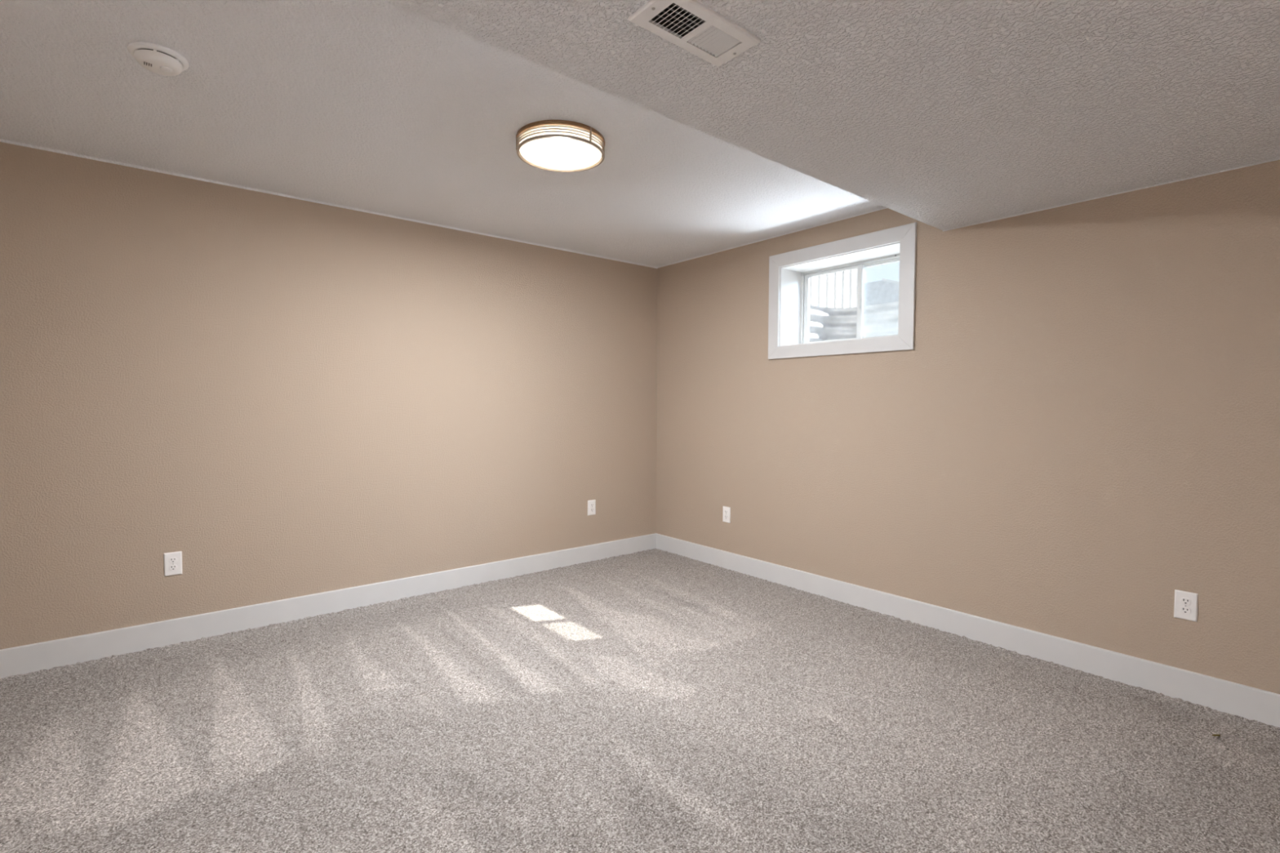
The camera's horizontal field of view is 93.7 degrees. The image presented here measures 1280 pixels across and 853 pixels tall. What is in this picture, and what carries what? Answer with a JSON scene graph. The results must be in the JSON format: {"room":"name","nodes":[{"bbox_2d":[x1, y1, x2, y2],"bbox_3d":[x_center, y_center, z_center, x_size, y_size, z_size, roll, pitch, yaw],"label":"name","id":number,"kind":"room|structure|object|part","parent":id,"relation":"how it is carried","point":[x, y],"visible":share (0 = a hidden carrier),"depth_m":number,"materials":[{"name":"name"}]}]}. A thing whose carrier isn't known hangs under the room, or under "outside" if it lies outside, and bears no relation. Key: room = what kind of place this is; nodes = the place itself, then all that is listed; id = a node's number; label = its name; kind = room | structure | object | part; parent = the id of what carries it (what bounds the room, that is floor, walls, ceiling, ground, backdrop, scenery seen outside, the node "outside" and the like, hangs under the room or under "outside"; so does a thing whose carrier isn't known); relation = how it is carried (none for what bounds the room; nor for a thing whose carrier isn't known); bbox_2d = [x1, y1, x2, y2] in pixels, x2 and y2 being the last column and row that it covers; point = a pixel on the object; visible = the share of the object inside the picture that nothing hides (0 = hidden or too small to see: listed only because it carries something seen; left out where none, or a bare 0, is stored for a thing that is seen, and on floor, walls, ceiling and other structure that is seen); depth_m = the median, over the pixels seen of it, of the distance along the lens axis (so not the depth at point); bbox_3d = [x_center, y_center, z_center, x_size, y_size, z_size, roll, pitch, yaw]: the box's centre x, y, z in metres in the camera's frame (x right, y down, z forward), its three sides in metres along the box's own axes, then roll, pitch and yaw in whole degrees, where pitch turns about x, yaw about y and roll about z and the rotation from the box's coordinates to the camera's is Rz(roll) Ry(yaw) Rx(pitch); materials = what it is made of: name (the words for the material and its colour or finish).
{"room":"empty basement room","nodes":[
{"label":"empty basement room","id":0,"kind":"room"},
{"bbox_2d":[0,142,657,649],"bbox_3d":[-1.658,-0.090,3.820,5.170,2.510,0.120,-2,3,-39],"label":"wall","id":1,"kind":"structure","parent":0,"point":[290,397],"depth_m":3.41,"materials":[{"name":"beige paint"}]},
{"bbox_2d":[163,551,182,576],"bbox_3d":[-2.435,0.716,3.131,0.075,0.121,0.009,-2,3,-39],"label":"wall outlet","id":2,"kind":"object","parent":1,"relation":"attached to","point":[172,561],"visible":1,"depth_m":3.13,"materials":[{"name":"plastic"}]},
{"bbox_2d":[168,564,177,570],"bbox_3d":[-2.434,0.736,3.129,0.034,0.028,0.003,-2,3,-39],"label":"receptacle","id":3,"kind":"object","parent":2,"relation":"attached to","point":[171,567],"depth_m":3.13,"materials":[{"name":"plastic"}]},
{"bbox_2d":[168,557,177,563],"bbox_3d":[-2.433,0.697,3.128,0.034,0.028,0.003,-2,3,-39],"label":"receptacle","id":4,"kind":"object","parent":2,"relation":"attached to","point":[171,560],"depth_m":3.13,"materials":[{"name":"plastic"}]},
{"bbox_2d":[0,533,656,678],"bbox_3d":[-1.695,1.062,3.751,4.736,0.152,0.014,-2,3,-39],"label":"baseboard","id":5,"kind":"structure","parent":1,"relation":"attached to","point":[26,659],"depth_m":3.43,"materials":[{"name":"paint"}]},
{"bbox_2d":[587,499,595,515],"bbox_3d":[-0.386,0.651,4.814,0.075,0.121,0.009,-2,3,-39],"label":"wall outlet","id":6,"kind":"object","parent":1,"relation":"attached to","point":[591,504],"visible":1,"depth_m":4.81,"materials":[{"name":"plastic"}]},
{"bbox_2d":[0,0,886,268],"bbox_3d":[-0.889,-1.341,2.841,5.170,0.130,2.528,-2,3,-39],"label":"ceiling","id":7,"kind":"structure","parent":0,"point":[377,107],"depth_m":2.54,"materials":[{"name":"white paint"}]},
{"bbox_2d":[127,41,188,75],"bbox_3d":[-1.632,-1.234,2.037,0.162,0.047,0.162,-2,3,-39],"label":"smoke detector","id":8,"kind":"object","parent":7,"relation":"attached to","point":[155,58],"visible":1,"depth_m":2.00,"materials":[{"name":"plastic"}]},
{"bbox_2d":[515,120,604,172],"bbox_3d":[-0.353,-1.242,2.680,0.392,0.071,0.392,-2,3,-39],"label":"ceiling lamp","id":9,"kind":"object","parent":7,"relation":"attached to","point":[551,145],"visible":1,"depth_m":2.59,"materials":[{"name":"glass"}]},
{"bbox_2d":[0,548,1279,852],"bbox_3d":[-0.123,1.193,1.852,4.750,0.016,4.950,-2,3,-39],"label":"floor","id":10,"kind":"structure","parent":0,"point":[655,700],"depth_m":2.28,"materials":[{"name":"carpet"}]},
{"bbox_2d":[381,0,1279,231],"bbox_3d":[0.651,-1.155,0.831,4.750,0.334,2.542,-2,3,-39],"label":"ceiling slab","id":11,"kind":"structure","parent":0,"point":[944,115],"depth_m":1.81,"materials":[{"name":"white paint"}]},
{"bbox_2d":[627,0,760,66],"bbox_3d":[0.145,-1.098,1.540,0.326,0.175,0.155,-2,3,-39],"label":"ceiling vent","id":12,"kind":"object","parent":11,"relation":"in","point":[705,33],"visible":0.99,"depth_m":1.55,"materials":[{"name":"metal"}]},
{"bbox_2d":[809,301,898,342],"bbox_3d":[1.879,-0.682,4.295,0.904,0.585,1.668,-2,3,-39],"label":"window well","id":13,"kind":"object","parent":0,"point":[881,319],"visible":0.22,"depth_m":5.01,"materials":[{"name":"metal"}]},
{"bbox_2d":[656,160,1279,693],"bbox_3d":[1.833,-0.061,3.408,0.300,2.510,4.950,-2,3,-39],"label":"wall","id":14,"kind":"structure","parent":0,"point":[1079,429],"depth_m":3.00,"materials":[{"name":"beige paint"}]},
{"bbox_2d":[722,506,730,523],"bbox_3d":[0.663,0.677,4.613,0.009,0.121,0.075,-2,3,-39],"label":"wall outlet","id":15,"kind":"object","parent":14,"relation":"attached to","point":[726,510],"visible":1,"depth_m":4.61,"materials":[{"name":"plastic"}]},
{"bbox_2d":[768,222,916,359],"bbox_3d":[1.362,-0.824,3.942,0.317,0.722,1.044,-2,3,-39],"label":"window","id":16,"kind":"structure","parent":14,"relation":"in","point":[788,316],"depth_m":3.96,"materials":[{"name":"paint"}]},
{"bbox_3d":[0.943,-0.836,4.216,0.017,0.721,0.086,-2,3,-39],"label":"casing","id":17,"kind":"part","parent":16,"relation":"part of","materials":[{"name":"paint"}]},
{"bbox_3d":[1.332,-0.829,4.154,0.020,0.504,0.456,-2,3,-39],"label":"sash","id":18,"kind":"part","parent":16,"relation":"part of","materials":[{"name":"plastic"}]},
{"bbox_3d":[1.366,-0.552,3.959,0.301,0.006,0.854,-2,3,-39],"label":"sill","id":19,"kind":"part","parent":16,"relation":"part of","materials":[{"name":"paint"}]},
{"bbox_3d":[1.245,-0.503,3.859,0.017,0.086,1.042,-2,3,-39],"label":"casing","id":20,"kind":"part","parent":16,"relation":"part of","materials":[{"name":"paint"}]},
{"bbox_3d":[1.248,-1.138,3.835,0.017,0.089,1.042,-2,3,-39],"label":"casing","id":21,"kind":"part","parent":16,"relation":"part of","materials":[{"name":"paint"}]},
{"bbox_3d":[1.454,-0.825,4.020,0.055,0.537,0.856,-2,3,-39],"label":"frame","id":22,"kind":"part","parent":16,"relation":"part of","materials":[{"name":"plastic"}]},
{"bbox_3d":[1.596,-0.817,3.871,0.020,0.504,0.408,-2,3,-39],"label":"sash","id":23,"kind":"part","parent":16,"relation":"part of","materials":[{"name":"plastic"}]},
{"bbox_3d":[1.549,-0.806,3.479,0.017,0.721,0.091,-2,3,-39],"label":"casing","id":24,"kind":"part","parent":16,"relation":"part of","materials":[{"name":"paint"}]},
{"bbox_2d":[654,533,1279,727],"bbox_3d":[1.707,1.091,3.353,0.014,0.152,4.950,-2,3,-39],"label":"baseboard","id":25,"kind":"structure","parent":14,"relation":"attached to","point":[1250,703],"depth_m":3.04,"materials":[{"name":"paint"}]},
{"bbox_2d":[1173,589,1198,622],"bbox_3d":[2.341,0.769,2.574,0.009,0.121,0.075,-2,3,-39],"label":"wall outlet","id":26,"kind":"object","parent":14,"relation":"attached to","point":[1185,606],"visible":1,"depth_m":2.57,"materials":[{"name":"plastic"}]},
{"bbox_2d":[1180,606,1191,613],"bbox_3d":[2.338,0.788,2.573,0.003,0.028,0.034,-2,3,-39],"label":"receptacle","id":27,"kind":"object","parent":26,"relation":"attached to","point":[1184,610],"depth_m":2.57,"materials":[{"name":"plastic"}]},
{"bbox_2d":[1180,597,1191,604],"bbox_3d":[2.338,0.749,2.572,0.003,0.028,0.034,-2,3,-39],"label":"receptacle","id":28,"kind":"object","parent":26,"relation":"attached to","point":[1184,601],"depth_m":2.57,"materials":[{"name":"plastic"}]},
{"label":"outside","id":29,"kind":"structure","parent":0,"visible":0},
{"bbox_3d":[15.727,-1.081,18.000,39.670,0.600,80.000,-2,3,-39],"label":"ground","id":30,"kind":"structure","parent":29,"visible":0},
{"bbox_2d":[809,268,857,307],"bbox_3d":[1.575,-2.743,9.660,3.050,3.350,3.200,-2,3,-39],"label":"fence","id":31,"kind":"object","parent":30,"relation":"on","point":[836,290],"visible":0.02,"depth_m":8.97,"materials":[{"name":"white wood"}]},
{"bbox_2d":[863,278,898,306],"bbox_3d":[10.775,-3.423,23.643,6.860,3.710,7.450,-2,3,-39],"label":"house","id":32,"kind":"structure","parent":30,"relation":"on","point":[885,291],"depth_m":21.09,"materials":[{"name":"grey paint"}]}
]}

